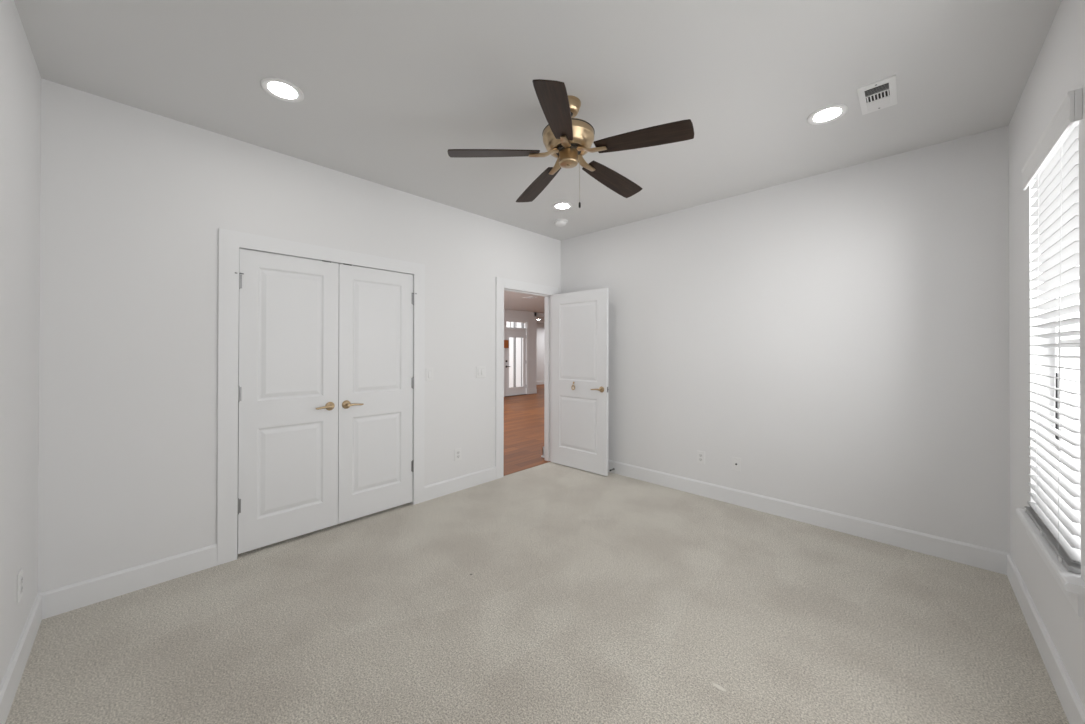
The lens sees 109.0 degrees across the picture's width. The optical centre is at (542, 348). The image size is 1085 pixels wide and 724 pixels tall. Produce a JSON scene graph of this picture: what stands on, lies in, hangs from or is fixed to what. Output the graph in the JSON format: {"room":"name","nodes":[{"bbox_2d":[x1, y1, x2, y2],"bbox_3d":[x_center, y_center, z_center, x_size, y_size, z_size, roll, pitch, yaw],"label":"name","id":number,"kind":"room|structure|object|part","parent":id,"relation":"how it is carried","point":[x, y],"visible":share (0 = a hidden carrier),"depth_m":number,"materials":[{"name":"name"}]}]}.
{"room":"empty bedroom","nodes":[
{"label":"empty bedroom","id":0,"kind":"room"},
{"bbox_2d":[0,0,40,684],"bbox_3d":[-1.223,0.044,0.616,3.775,2.843,0.115,0,0,44],"label":"wall","id":1,"kind":"structure","parent":0,"point":[20,78],"depth_m":1.60,"materials":[{"name":"white paint"}]},
{"bbox_2d":[17,568,22,602],"bbox_3d":[-2.212,1.002,1.641,0.073,0.118,0.009,0,0,44],"label":"wall outlet","id":2,"kind":"object","parent":1,"relation":"attached to","point":[20,574],"visible":1,"depth_m":1.63,"materials":[{"name":"white plastic"}]},
{"bbox_2d":[0,594,41,723],"bbox_3d":[-1.229,1.300,0.704,3.610,0.132,0.015,0,0,44],"label":"baseboard","id":3,"kind":"structure","parent":1,"relation":"attached to","point":[9,685],"depth_m":1.59,"materials":[{"name":"white paint"}]},
{"bbox_2d":[38,78,560,592],"bbox_3d":[-1.242,0.056,3.412,0.115,2.843,4.133,0,0,44],"label":"wall","id":4,"kind":"structure","parent":0,"point":[134,202],"depth_m":2.29,"materials":[{"name":"white paint"}]},
{"bbox_2d":[37,467,495,619],"bbox_3d":[-1.520,1.309,3.023,0.015,0.132,2.966,0,0,44],"label":"baseboard","id":5,"kind":"structure","parent":4,"relation":"attached to","point":[57,601],"depth_m":2.22,"materials":[{"name":"white paint"}]},
{"bbox_2d":[235,248,338,553],"bbox_3d":[-1.781,0.343,2.741,0.097,2.010,0.636,0,0,44],"label":"door","id":6,"kind":"structure","parent":4,"relation":"in","point":[288,355],"depth_m":2.73,"materials":[{"name":"white paint"}]},
{"bbox_3d":[-1.617,0.436,2.887,0.062,0.066,0.143,0,0,44],"label":"lever handle","id":7,"kind":"part","parent":6,"relation":"part of","materials":[{"name":"gold metal"}]},
{"bbox_2d":[217,228,424,565],"bbox_3d":[-1.606,0.307,3.016,0.133,2.137,1.438,0,0,44],"label":"door frame","id":8,"kind":"structure","parent":4,"relation":"attached to","point":[229,241],"depth_m":2.52,"materials":[{"name":"white paint"}]},
{"bbox_2d":[338,264,416,523],"bbox_3d":[-1.339,0.346,3.203,0.097,2.010,0.636,0,0,44],"label":"door","id":9,"kind":"structure","parent":4,"relation":"in","point":[376,379],"depth_m":3.18,"materials":[{"name":"white paint"}]},
{"bbox_3d":[-1.482,0.436,3.028,0.062,0.066,0.143,0,0,44],"label":"lever handle","id":10,"kind":"part","parent":9,"relation":"part of","materials":[{"name":"gold metal"}]},
{"bbox_2d":[455,448,460,460],"bbox_3d":[-0.821,1.030,3.760,0.009,0.118,0.073,0,0,44],"label":"wall outlet","id":11,"kind":"object","parent":4,"relation":"attached to","point":[457,451],"visible":1,"depth_m":3.76,"materials":[{"name":"white plastic"}]},
{"bbox_2d":[476,366,485,377],"bbox_3d":[-0.629,0.239,3.960,0.014,0.118,0.119,0,0,44],"label":"light switch","id":12,"kind":"object","parent":4,"relation":"attached to","point":[480,370],"visible":1,"depth_m":3.96,"materials":[{"name":"white plastic"}]},
{"bbox_2d":[495,277,557,478],"bbox_3d":[-0.194,0.314,4.496,0.135,2.140,0.989,0,0,44],"label":"door frame","id":13,"kind":"structure","parent":4,"relation":"attached to","point":[501,283],"depth_m":4.20,"materials":[{"name":"white paint"}]},
{"bbox_2d":[552,288,608,475],"bbox_3d":[0.412,0.359,4.443,0.802,2.026,0.159,0,0,42],"label":"door","id":14,"kind":"structure","parent":4,"relation":"in","point":[580,389],"depth_m":4.40,"materials":[{"name":"white paint"}]},
{"bbox_3d":[0.595,0.444,4.211,0.143,0.066,0.062,0,0,42],"label":"lever handle","id":15,"kind":"part","parent":14,"relation":"part of","materials":[{"name":"gold metal"}]},
{"bbox_2d":[504,309,544,393],"bbox_3d":[0.432,0.179,11.378,8.300,2.670,12.300,0,0,44],"label":"wall","id":16,"kind":"structure","parent":0,"point":[507,313],"depth_m":12.66,"materials":[{"name":"white paint"}]},
{"bbox_2d":[504,340,508,347],"bbox_3d":[-1.113,-0.136,11.337,0.024,0.235,0.305,0,0,44],"label":"board","id":17,"kind":"object","parent":16,"relation":"attached to","point":[506,342],"visible":0.53,"depth_m":11.38,"materials":[{"name":"brown wood"}]},
{"bbox_2d":[505,329,525,396],"bbox_3d":[-0.821,0.423,11.693,0.112,1.981,0.917,0,0,44],"label":"door","id":18,"kind":"structure","parent":16,"relation":"in","point":[513,391],"depth_m":11.73,"materials":[{"name":"white paint"}]},
{"bbox_2d":[505,321,525,328],"bbox_3d":[-0.841,-0.716,11.713,0.060,0.210,0.910,0,0,44],"label":"window","id":19,"kind":"structure","parent":16,"relation":"in","point":[505,321],"depth_m":11.74,"materials":[{"name":"white glass"}]},
{"bbox_2d":[504,317,528,396],"bbox_3d":[-0.835,0.252,11.703,0.118,2.325,1.090,0,0,44],"label":"door frame","id":20,"kind":"structure","parent":16,"relation":"attached to","point":[505,318],"depth_m":11.91,"materials":[{"name":"white paint"}]},
{"bbox_2d":[529,381,543,393],"bbox_3d":[-1.326,1.351,12.636,2.115,0.132,11.700,0,0,44],"label":"baseboard","id":21,"kind":"structure","parent":16,"relation":"attached to","point":[532,391],"depth_m":12.29,"materials":[{"name":"white paint"}]},
{"bbox_2d":[504,291,544,323],"bbox_3d":[0.501,-1.141,11.319,8.285,0.230,12.300,0,0,44],"label":"ceiling","id":22,"kind":"structure","parent":0,"point":[512,301],"depth_m":9.99,"materials":[{"name":"white paint"}]},
{"bbox_2d":[5,384,1068,723],"bbox_3d":[0.910,1.453,9.034,12.025,0.104,15.018,0,0,44],"label":"floor","id":23,"kind":"structure","parent":0,"point":[550,592],"depth_m":1.91,"materials":[{"name":"carpet"}]},
{"bbox_2d":[513,322,515,386],"bbox_3d":[-0.884,0.066,12.276,0.086,2.800,0.086,0,0,44],"label":"porch post","id":24,"kind":"object","parent":23,"relation":"on","point":[514,339],"visible":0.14,"depth_m":12.27,"materials":[{"name":"grey wood"}]},
{"bbox_2d":[521,323,523,385],"bbox_3d":[-0.642,0.068,12.515,0.106,2.800,0.106,0,0,44],"label":"porch post","id":25,"kind":"object","parent":23,"relation":"on","point":[522,323],"visible":0.07,"depth_m":12.49,"materials":[{"name":"grey wood"}]},
{"bbox_2d":[14,0,1061,240],"bbox_3d":[0.165,-1.419,2.156,3.890,0.100,4.248,0,0,44],"label":"ceiling","id":26,"kind":"structure","parent":0,"point":[388,87],"depth_m":1.96,"materials":[{"name":"white paint"}]},
{"bbox_2d":[260,77,303,101],"bbox_3d":[-1.377,-1.368,2.054,0.192,0.007,0.192,0,0,44],"label":"recessed light","id":27,"kind":"object","parent":26,"relation":"in","point":[281,89],"visible":1,"depth_m":2.04,"materials":[{"name":"white plastic"}]},
{"bbox_2d":[553,219,567,226],"bbox_3d":[0.193,-1.337,4.129,0.152,0.047,0.152,0,0,44],"label":"smoke detector","id":28,"kind":"object","parent":26,"relation":"attached to","point":[558,222],"visible":1,"depth_m":4.08,"materials":[{"name":"white plastic"}]},
{"bbox_2d":[552,202,571,209],"bbox_3d":[0.188,-1.359,3.697,0.192,0.007,0.192,0,0,44],"label":"recessed light","id":29,"kind":"object","parent":26,"relation":"in","point":[560,205],"visible":1,"depth_m":3.69,"materials":[{"name":"white plastic"}]},
{"bbox_2d":[447,79,693,207],"bbox_3d":[0.177,-1.073,2.182,1.274,0.591,1.237,0,0,44],"label":"ceiling fan","id":30,"kind":"object","parent":26,"relation":"hanging from","point":[567,138],"visible":1,"depth_m":2.06,"materials":[{"name":"brown wood"}]},
{"bbox_3d":[-0.263,-1.064,2.110,0.494,0.006,0.134,-4,12,-7],"label":"blade","id":31,"kind":"part","parent":30,"relation":"part of","materials":[{"name":"brown wood"}]},
{"bbox_3d":[-0.030,-1.062,2.533,0.134,0.006,0.494,-13,1,-25],"label":"blade","id":32,"kind":"part","parent":30,"relation":"part of","materials":[{"name":"brown wood"}]},
{"bbox_3d":[0.067,-1.065,1.757,0.134,0.006,0.493,12,6,10],"label":"blade","id":33,"kind":"part","parent":30,"relation":"part of","materials":[{"name":"brown wood"}]},
{"bbox_3d":[0.203,-0.925,2.142,0.009,0.234,0.003,0,0,15],"label":"pull chain","id":34,"kind":"part","parent":30,"relation":"part of","materials":[{"name":"silver metal"}]},
{"bbox_3d":[0.444,-1.062,2.442,0.494,0.006,0.134,6,-16,-43],"label":"blade","id":35,"kind":"part","parent":30,"relation":"part of","materials":[{"name":"brown wood"}]},
{"bbox_3d":[0.504,-1.063,1.963,0.493,0.006,0.134,4,-10,29],"label":"blade","id":36,"kind":"part","parent":30,"relation":"part of","materials":[{"name":"brown wood"}]},
{"bbox_2d":[807,104,847,124],"bbox_3d":[1.661,-1.363,2.260,0.192,0.007,0.192,0,0,44],"label":"recessed light","id":37,"kind":"object","parent":26,"relation":"in","point":[830,113],"visible":1,"depth_m":2.25,"materials":[{"name":"white plastic"}]},
{"bbox_2d":[857,75,896,114],"bbox_3d":[1.814,-1.363,2.095,0.150,0.008,0.306,0,0,44],"label":"ceiling vent","id":38,"kind":"object","parent":26,"relation":"in","point":[880,94],"visible":1,"depth_m":2.08,"materials":[{"name":"white plastic"}]},
{"bbox_2d":[544,339,544,421],"bbox_3d":[3.884,0.174,8.925,0.090,2.670,11.078,0,0,44],"label":"wall","id":39,"kind":"structure","parent":0,"point":[544,339],"depth_m":4.95,"materials":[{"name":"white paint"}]},
{"bbox_2d":[561,126,1009,552],"bbox_3d":[1.590,0.061,3.644,3.890,2.843,0.115,0,0,44],"label":"wall","id":40,"kind":"structure","parent":0,"point":[842,335],"depth_m":2.97,"materials":[{"name":"white paint"}]},
{"bbox_2d":[697,451,704,463],"bbox_3d":[1.492,1.025,3.647,0.073,0.118,0.009,0,0,44],"label":"wall outlet","id":41,"kind":"object","parent":40,"relation":"attached to","point":[700,454],"visible":1,"depth_m":3.64,"materials":[{"name":"white plastic"}]},
{"bbox_2d":[732,457,740,471],"bbox_3d":[1.715,1.026,3.428,0.073,0.118,0.018,0,0,44],"label":"cable plate","id":42,"kind":"object","parent":40,"relation":"attached to","point":[736,462],"visible":1,"depth_m":3.43,"materials":[{"name":"white plastic"}]},
{"bbox_2d":[608,460,1009,574],"bbox_3d":[1.536,1.316,3.598,3.610,0.132,0.015,0,0,44],"label":"baseboard","id":43,"kind":"structure","parent":40,"relation":"attached to","point":[993,560],"depth_m":2.93,"materials":[{"name":"white paint"}]},
{"bbox_2d":[1008,0,1084,707],"bbox_3d":[1.515,0.049,0.858,0.150,2.843,4.018,0,0,44],"label":"wall","id":44,"kind":"structure","parent":0,"point":[1058,69],"depth_m":1.91,"materials":[{"name":"white paint"}]},
{"bbox_2d":[1007,554,1084,723],"bbox_3d":[1.454,1.304,0.910,0.015,0.132,3.988,0,0,44],"label":"baseboard","id":45,"kind":"structure","parent":44,"relation":"attached to","point":[1072,705],"depth_m":1.65,"materials":[{"name":"white paint"}]},
{"bbox_2d":[1016,508,1084,595],"bbox_3d":[2.158,0.822,1.608,0.140,0.030,0.886,0,0,44],"label":"window sill","id":46,"kind":"structure","parent":44,"relation":"attached to","point":[1072,582],"depth_m":1.48,"materials":[{"name":"white paint"}]},
{"bbox_2d":[1021,88,1081,573],"bbox_3d":[2.167,-0.049,1.623,0.099,1.707,0.823,0,0,44],"label":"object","id":47,"kind":"object","parent":44,"relation":"attached to","point":[1053,161],"visible":0.94,"depth_m":1.59,"materials":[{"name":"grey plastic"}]},
{"bbox_3d":[2.308,-0.033,1.773,0.067,1.643,0.001,0,0,44],"label":"ladder cord","id":48,"kind":"part","parent":47,"relation":"part of","materials":[{"name":"white fabric"}]},
{"bbox_3d":[2.173,0.795,1.652,0.050,0.019,0.749,0,0,44],"label":"rail","id":49,"kind":"part","parent":47,"relation":"part of","materials":[{"name":"grey plastic"}]},
{"bbox_3d":[2.045,-0.035,1.498,0.067,1.643,0.001,0,0,44],"label":"ladder cord","id":50,"kind":"part","parent":47,"relation":"part of","materials":[{"name":"white fabric"}]},
{"bbox_2d":[1026,530,1084,618],"bbox_3d":[2.134,0.881,1.626,0.018,0.088,0.835,0,0,44],"label":"trim","id":51,"kind":"structure","parent":44,"relation":"attached to","point":[1077,601],"depth_m":1.37,"materials":[{"name":"white paint"}]},
{"bbox_2d":[1058,265,1080,538],"bbox_3d":[2.258,-0.024,1.579,0.060,1.723,0.800,0,0,44],"label":"window","id":52,"kind":"structure","parent":44,"relation":"in","point":[1071,386],"depth_m":1.84,"materials":[{"name":"white glass"}]}
]}

